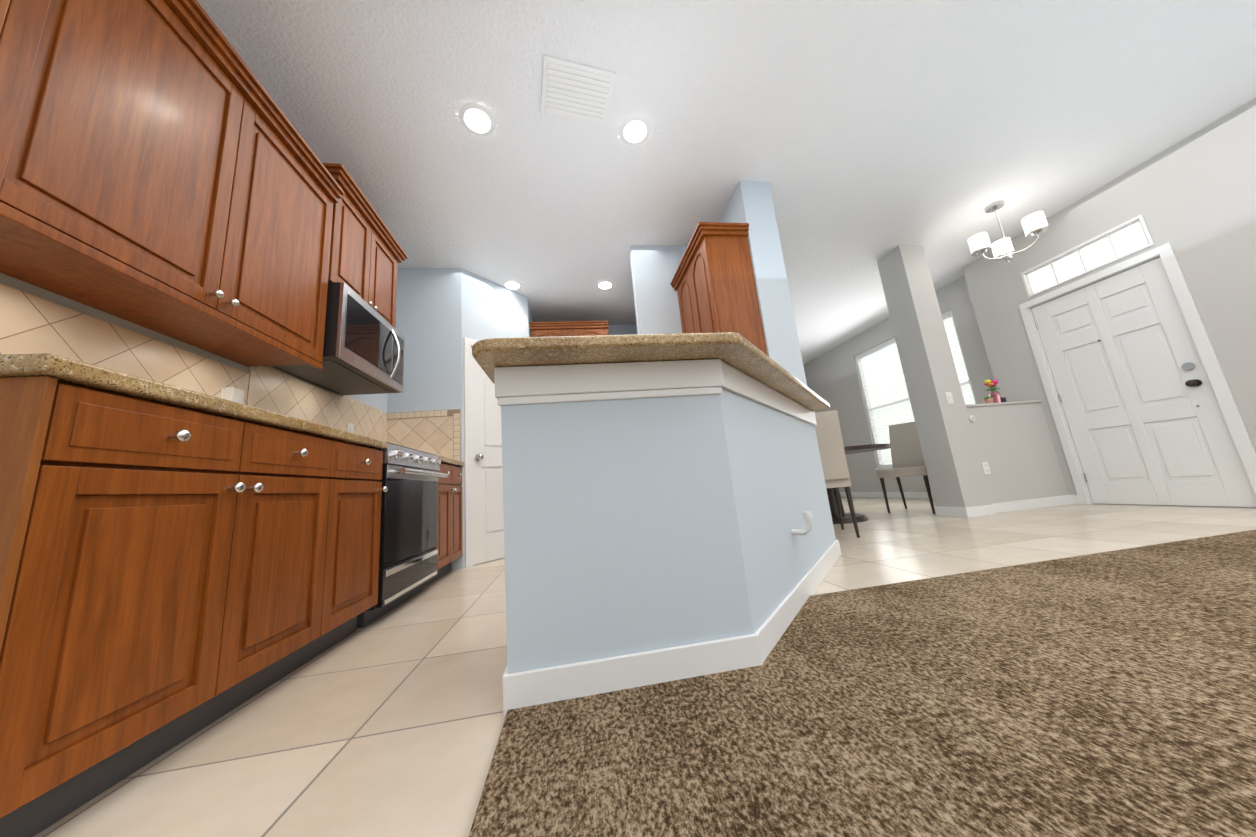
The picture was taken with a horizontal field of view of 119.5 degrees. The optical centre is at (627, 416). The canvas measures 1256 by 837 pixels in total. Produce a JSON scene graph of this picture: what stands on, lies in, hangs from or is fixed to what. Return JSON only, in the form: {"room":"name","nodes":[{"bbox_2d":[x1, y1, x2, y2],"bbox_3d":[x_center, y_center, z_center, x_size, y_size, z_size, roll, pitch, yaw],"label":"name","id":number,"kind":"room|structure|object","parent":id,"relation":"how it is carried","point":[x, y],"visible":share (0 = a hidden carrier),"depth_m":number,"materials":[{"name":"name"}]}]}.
{"room":"kitchen","nodes":[
{"label":"kitchen","id":0,"kind":"room"},
{"bbox_2d":[0,269,399,412],"bbox_3d":[-1.696,-0.808,-0.421,0.120,2.850,7.900,-3,-11,-9],"label":"wall","id":1,"kind":"structure","parent":0,"point":[386,402],"depth_m":1.51,"materials":[{"name":"white paint"}]},
{"bbox_2d":[0,0,339,367],"bbox_3d":[-1.746,-0.881,1.426,0.355,1.010,1.200,-3,-11,-9],"label":"upper cabinet","id":2,"kind":"object","parent":1,"relation":"attached to","point":[165,170],"depth_m":1.22,"materials":[{"name":"brown wood"}]},
{"bbox_2d":[0,283,460,467],"bbox_3d":[-1.651,-0.074,2.011,0.628,0.488,2.658,-3,-11,-9],"label":"backsplash","id":3,"kind":"structure","parent":1,"relation":"attached to","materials":[{"name":"tile"}]},
{"bbox_2d":[221,387,243,403],"bbox_3d":[-1.896,-0.073,1.756,0.045,0.127,0.072,-3,-11,-9],"label":"outlet","id":4,"kind":"object","parent":1,"relation":"attached to","point":[233,394],"visible":0.42,"depth_m":1.74,"materials":[{"name":"white plastic"}]},
{"bbox_2d":[347,423,353,432],"bbox_3d":[-2.052,0.105,2.712,0.011,0.118,0.072,-3,-11,-9],"label":"light switch","id":5,"kind":"object","parent":1,"relation":"attached to","point":[350,427],"visible":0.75,"depth_m":2.71,"materials":[{"name":"white plastic"}]},
{"bbox_2d":[320,172,399,328],"bbox_3d":[-1.916,-1.003,2.452,0.350,0.670,0.770,-3,-11,-9],"label":"upper cabinet","id":6,"kind":"object","parent":1,"relation":"attached to","point":[366,262],"depth_m":2.41,"materials":[{"name":"brown wood"}]},
{"bbox_2d":[273,282,404,394],"bbox_3d":[-1.795,-0.456,2.358,0.472,0.442,0.756,-3,-11,-9],"label":"microwave","id":7,"kind":"object","parent":6,"relation":"attached to","point":[363,347],"visible":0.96,"depth_m":2.23,"materials":[{"name":"silver metal"}]},
{"bbox_2d":[387,409,460,460],"bbox_3d":[-1.830,0.185,3.289,0.617,0.488,0.006,-3,-11,-9],"label":"backsplash","id":8,"kind":"structure","parent":1,"relation":"attached to","point":[455,413],"depth_m":3.31,"materials":[{"name":"beige tile"}]},
{"bbox_2d":[512,293,532,337],"bbox_3d":[-1.175,0.061,4.394,0.129,2.850,0.859,-3,-11,-9],"label":"wall","id":9,"kind":"structure","parent":0,"point":[521,312],"depth_m":4.19,"materials":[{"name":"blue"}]},
{"bbox_2d":[464,337,476,567],"bbox_3d":[-1.301,0.312,3.679,0.116,2.115,0.766,-13,-13,35],"label":"trim","id":10,"kind":"structure","parent":9,"relation":"attached to","point":[468,344],"depth_m":3.35,"materials":[{"name":"white paint"}]},
{"bbox_2d":[471,348,504,564],"bbox_3d":[-1.281,0.340,3.658,0.474,2.032,0.481,-3,-11,-9],"label":"pantry door","id":11,"kind":"structure","parent":9,"relation":"in","point":[487,510],"depth_m":3.51,"materials":[{"name":"white paint"}]},
{"bbox_2d":[608,325,635,334],"bbox_3d":[-0.331,0.102,5.012,1.920,2.850,0.120,-3,-11,-9],"label":"wall","id":12,"kind":"structure","parent":0,"point":[613,329],"depth_m":5.26,"materials":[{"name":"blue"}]},
{"bbox_2d":[529,325,608,336],"bbox_3d":[-0.724,-0.698,4.729,0.944,0.710,0.628,-3,-11,-9],"label":"upper cabinet","id":13,"kind":"object","parent":12,"relation":"attached to","point":[567,328],"depth_m":4.47,"materials":[{"name":"brown wood"}]},
{"bbox_2d":[34,497,1255,836],"bbox_3d":[1.567,0.796,1.640,7.000,0.100,11.620,-3,-11,-9],"label":"floor","id":14,"kind":"structure","parent":0,"point":[390,723],"depth_m":1.06,"materials":[{"name":"beige tile"}]},
{"bbox_2d":[0,375,347,836],"bbox_3d":[-1.455,0.455,1.016,0.643,0.870,0.910,-3,-11,-9],"label":"base cabinet","id":15,"kind":"object","parent":14,"relation":"on","point":[186,551],"depth_m":0.83,"materials":[{"name":"brown wood"}]},
{"bbox_2d":[0,351,387,448],"bbox_3d":[-1.512,0.043,1.270,0.657,0.038,1.295,-3,-11,-9],"label":"countertop","id":16,"kind":"structure","parent":15,"relation":"on","point":[11,362],"depth_m":0.91,"materials":[{"name":"beige stone"}]},
{"bbox_2d":[336,439,387,643],"bbox_3d":[-1.536,0.570,1.579,0.643,0.870,0.477,-3,-11,-9],"label":"base cabinet","id":17,"kind":"object","parent":14,"relation":"on","point":[359,556],"depth_m":1.70,"materials":[{"name":"brown wood"}]},
{"bbox_2d":[357,442,447,627],"bbox_3d":[-1.574,0.655,2.195,0.720,0.939,0.752,-3,-11,-9],"label":"range","id":18,"kind":"object","parent":14,"relation":"on","point":[408,552],"visible":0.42,"depth_m":2.11,"materials":[{"name":"black glass"}]},
{"bbox_2d":[421,459,462,588],"bbox_3d":[-1.720,0.830,2.859,0.643,0.870,0.633,-3,-11,-9],"label":"base cabinet","id":19,"kind":"object","parent":14,"relation":"on","point":[449,546],"depth_m":2.89,"materials":[{"name":"brown wood"}]},
{"bbox_2d":[437,455,463,466],"bbox_3d":[-1.754,0.383,2.945,0.657,0.038,0.637,-3,-11,-9],"label":"countertop","id":20,"kind":"structure","parent":19,"relation":"on","point":[444,458],"depth_m":2.98,"materials":[{"name":"beige stone"}]},
{"bbox_2d":[772,384,829,411],"bbox_3d":[0.427,0.390,1.573,1.575,0.871,0.542,-3,-11,-9],"label":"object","id":21,"kind":"structure","parent":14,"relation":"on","point":[801,394],"depth_m":2.04,"materials":[{"name":"stone"}]},
{"bbox_2d":[500,380,802,405],"bbox_3d":[0.251,0.076,2.282,1.667,0.038,1.844,-3,-11,-9],"label":"countertop","id":22,"kind":"structure","parent":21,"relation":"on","point":[770,383],"depth_m":1.68,"materials":[{"name":"beige stone"}]},
{"bbox_2d":[815,410,859,537],"bbox_3d":[1.656,0.522,3.276,0.480,1.032,0.609,-8,-11,16],"label":"dining chair","id":23,"kind":"object","parent":14,"relation":"on","point":[832,453],"visible":0.5,"depth_m":3.05,"materials":[{"name":"beige fabric"}]},
{"bbox_2d":[826,444,890,523],"bbox_3d":[2.248,0.761,4.075,1.240,0.755,1.240,-3,-11,-9],"label":"dining table","id":24,"kind":"object","parent":14,"relation":"on","point":[847,517],"visible":0.4,"depth_m":3.81,"materials":[{"name":"brown wood"}]},
{"bbox_2d":[468,530,1255,836],"bbox_3d":[2.544,0.139,-1.033,5.100,0.018,5.900,-3,-11,-9],"label":"floor carpet","id":25,"kind":"object","parent":14,"relation":"on","point":[1108,694],"visible":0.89,"depth_m":0.78,"materials":[{"name":"brown carpet"}]},
{"bbox_2d":[876,421,934,513],"bbox_3d":[3.281,0.564,4.267,0.609,1.032,0.480,2,-13,-33],"label":"dining chair","id":26,"kind":"object","parent":14,"relation":"on","point":[907,455],"visible":0.69,"depth_m":4.40,"materials":[{"name":"beige fabric"}]},
{"bbox_2d":[877,245,991,507],"bbox_3d":[3.174,-0.436,3.854,0.300,2.850,0.300,-3,-11,-9],"label":"column","id":27,"kind":"structure","parent":14,"relation":"on","point":[954,468],"depth_m":3.75,"materials":[{"name":"grey paint"}]},
{"bbox_2d":[945,392,953,403],"bbox_3d":[3.200,-0.191,3.647,0.072,0.118,0.011,-3,-11,-9],"label":"light switch","id":28,"kind":"object","parent":27,"relation":"attached to","point":[949,398],"visible":1,"depth_m":3.64,"materials":[{"name":"white plastic"}]},
{"bbox_2d":[934,506,968,517],"bbox_3d":[3.141,0.925,3.578,0.012,0.090,0.290,-3,-11,-9],"label":"baseboard","id":29,"kind":"structure","parent":27,"relation":"attached to","point":[940,511],"depth_m":3.55,"materials":[{"name":"white paint"}]},
{"bbox_2d":[630,245,686,333],"bbox_3d":[0.506,-0.280,3.401,0.720,2.850,0.150,-3,-11,-9],"label":"wall","id":30,"kind":"structure","parent":0,"point":[653,268],"depth_m":3.51,"materials":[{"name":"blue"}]},
{"bbox_2d":[501,388,835,673],"bbox_3d":[0.485,0.387,1.821,1.890,0.960,1.272,-3,-11,-9],"label":"wall","id":31,"kind":"structure","parent":0,"point":[634,525],"depth_m":1.12,"materials":[{"name":"blue paint"}]},
{"bbox_2d":[494,359,840,717],"bbox_3d":[0.489,0.376,1.768,1.914,0.960,1.194,-3,-11,-9],"label":"trim","id":32,"kind":"structure","parent":31,"relation":"attached to","point":[556,383],"depth_m":1.14,"materials":[{"name":"white paint"}]},
{"bbox_2d":[792,512,811,534],"bbox_3d":[0.763,0.468,1.607,0.092,0.097,0.034,-13,-13,35],"label":"pipe stub","id":33,"kind":"object","parent":31,"relation":"attached to","point":[808,523],"visible":1,"depth_m":1.59,"materials":[{"name":"white plastic"}]},
{"bbox_2d":[197,0,1255,364],"bbox_3d":[1.306,-2.091,2.189,7.000,0.100,11.620,-3,-11,-9],"label":"ceiling","id":34,"kind":"structure","parent":0,"point":[861,136],"depth_m":2.41,"materials":[{"name":"white paint"}]},
{"bbox_2d":[459,103,495,135],"bbox_3d":[-0.923,-1.818,2.250,0.210,0.008,0.210,-3,-11,-9],"label":"recessed light","id":35,"kind":"object","parent":34,"relation":"in","point":[477,117],"visible":1,"depth_m":2.24,"materials":[{"name":"white paint"}]},
{"bbox_2d":[502,280,521,289],"bbox_3d":[-1.271,-1.448,4.032,0.210,0.008,0.210,-3,-11,-9],"label":"recessed light","id":36,"kind":"object","parent":34,"relation":"in","point":[511,284],"visible":1,"depth_m":4.02,"materials":[{"name":"white paint"}]},
{"bbox_2d":[541,55,615,124],"bbox_3d":[-0.298,-1.893,2.145,0.400,0.017,0.300,-2,-11,-17],"label":"ceiling vent","id":37,"kind":"object","parent":34,"relation":"in","point":[570,89],"visible":1,"depth_m":2.12,"materials":[{"name":"white metal"}]},
{"bbox_2d":[596,280,613,289],"bbox_3d":[-0.261,-1.507,4.199,0.210,0.008,0.210,-3,-11,-9],"label":"recessed light","id":38,"kind":"object","parent":34,"relation":"in","point":[605,284],"visible":0.96,"depth_m":4.19,"materials":[{"name":"white paint"}]},
{"bbox_2d":[619,115,650,145],"bbox_3d":[0.047,-1.875,2.410,0.210,0.008,0.210,-3,-11,-9],"label":"recessed light","id":39,"kind":"object","parent":34,"relation":"in","point":[634,128],"visible":1,"depth_m":2.40,"materials":[{"name":"white paint"}]},
{"bbox_2d":[968,200,1048,262],"bbox_3d":[3.467,-1.714,3.369,0.489,0.581,0.475,-3,-11,-9],"label":"chandelier","id":40,"kind":"object","parent":34,"relation":"hanging from","point":[1034,224],"visible":1,"depth_m":3.38,"materials":[{"name":"white glass"}]},
{"bbox_2d":[718,181,806,385],"bbox_3d":[0.947,-0.216,3.947,0.250,2.850,2.670,-3,-11,-9],"label":"wall","id":41,"kind":"structure","parent":0,"point":[751,202],"depth_m":2.77,"materials":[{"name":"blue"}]},
{"bbox_2d":[670,222,766,354],"bbox_3d":[0.710,-0.853,3.081,0.402,1.075,0.869,-3,-11,-9],"label":"upper cabinet","id":42,"kind":"object","parent":41,"relation":"attached to","point":[712,283],"visible":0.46,"depth_m":2.76,"materials":[{"name":"brown wood"}]},
{"bbox_2d":[803,276,994,491],"bbox_3d":[4.281,-0.101,6.141,0.150,2.850,4.000,-3,-11,-9],"label":"wall","id":43,"kind":"structure","parent":0,"point":[833,375],"depth_m":6.52,"materials":[{"name":"grey paint"}]},
{"bbox_2d":[855,337,914,469],"bbox_3d":[4.283,-0.195,6.026,0.130,2.050,0.960,-3,-11,-9],"label":"dining room window","id":44,"kind":"structure","parent":43,"relation":"in","point":[886,395],"depth_m":6.12,"materials":[{"name":"white glass"}]},
{"bbox_2d":[840,492,1048,501],"bbox_3d":[4.353,1.252,5.876,0.012,0.090,3.760,-3,-11,-9],"label":"baseboard","id":45,"kind":"structure","parent":43,"relation":"attached to","point":[854,494],"depth_m":5.91,"materials":[{"name":"white paint"}]},
{"bbox_2d":[941,310,976,404],"bbox_3d":[4.414,-0.380,5.114,0.130,2.050,0.800,-3,-11,-9],"label":"dining room window","id":46,"kind":"structure","parent":43,"relation":"in","point":[959,360],"depth_m":4.92,"materials":[{"name":"white glass"}]},
{"bbox_2d":[966,400,1068,503],"bbox_3d":[3.894,0.389,3.749,0.990,1.070,0.150,-3,-11,-9],"label":"wall","id":47,"kind":"structure","parent":0,"point":[1015,447],"depth_m":3.70,"materials":[{"name":"grey paint"}]},
{"bbox_2d":[969,415,974,421],"bbox_3d":[3.470,0.016,3.693,0.064,0.064,0.017,-3,-11,-9],"label":"light switch","id":48,"kind":"object","parent":47,"relation":"attached to","point":[972,418],"visible":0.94,"depth_m":3.69,"materials":[{"name":"white plastic"}]},
{"bbox_2d":[981,462,990,473],"bbox_3d":[3.523,0.502,3.606,0.072,0.118,0.008,-3,-11,-9],"label":"outlet","id":49,"kind":"object","parent":47,"relation":"attached to","point":[985,467],"visible":1,"depth_m":3.60,"materials":[{"name":"white plastic"}]},
{"bbox_2d":[983,396,993,403],"bbox_3d":[3.784,-0.175,3.848,0.082,0.089,0.081,-3,-11,-9],"label":"copper pot","id":50,"kind":"object","parent":47,"relation":"on","point":[987,399],"visible":0.9,"depth_m":3.83,"materials":[{"name":"brown"}]},
{"bbox_2d":[984,380,1000,402],"bbox_3d":[3.867,-0.267,3.879,0.130,0.266,0.118,-3,-11,-9],"label":"flower vase","id":51,"kind":"object","parent":47,"relation":"on","point":[995,395],"visible":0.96,"depth_m":3.85,"materials":[{"name":"pink glass"}]},
{"bbox_2d":[962,98,1255,503],"bbox_3d":[4.864,-1.222,0.527,0.120,2.850,7.740,-3,-11,-9],"label":"wall","id":52,"kind":"structure","parent":0,"point":[1191,199],"depth_m":2.91,"materials":[{"name":"grey paint"}]},
{"bbox_2d":[1027,220,1147,292],"bbox_3d":[4.362,-1.497,3.514,0.026,0.250,0.830,-3,-11,-9],"label":"transom","id":53,"kind":"object","parent":52,"relation":"attached to","point":[1115,244],"visible":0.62,"depth_m":3.47,"materials":[{"name":"white glass"}]},
{"bbox_2d":[1019,214,1255,504],"bbox_3d":[4.464,-0.444,3.325,0.138,2.440,1.040,-3,-11,-9],"label":"door frame","id":54,"kind":"structure","parent":52,"relation":"attached to","point":[1223,394],"depth_m":3.13,"materials":[{"name":"white paint"}]},
{"bbox_2d":[1032,257,1255,506],"bbox_3d":[4.435,-0.248,3.283,0.112,2.030,0.892,-3,-11,-9],"label":"front door","id":55,"kind":"structure","parent":52,"relation":"in","point":[1147,423],"depth_m":3.20,"materials":[{"name":"white paint"}]}
]}

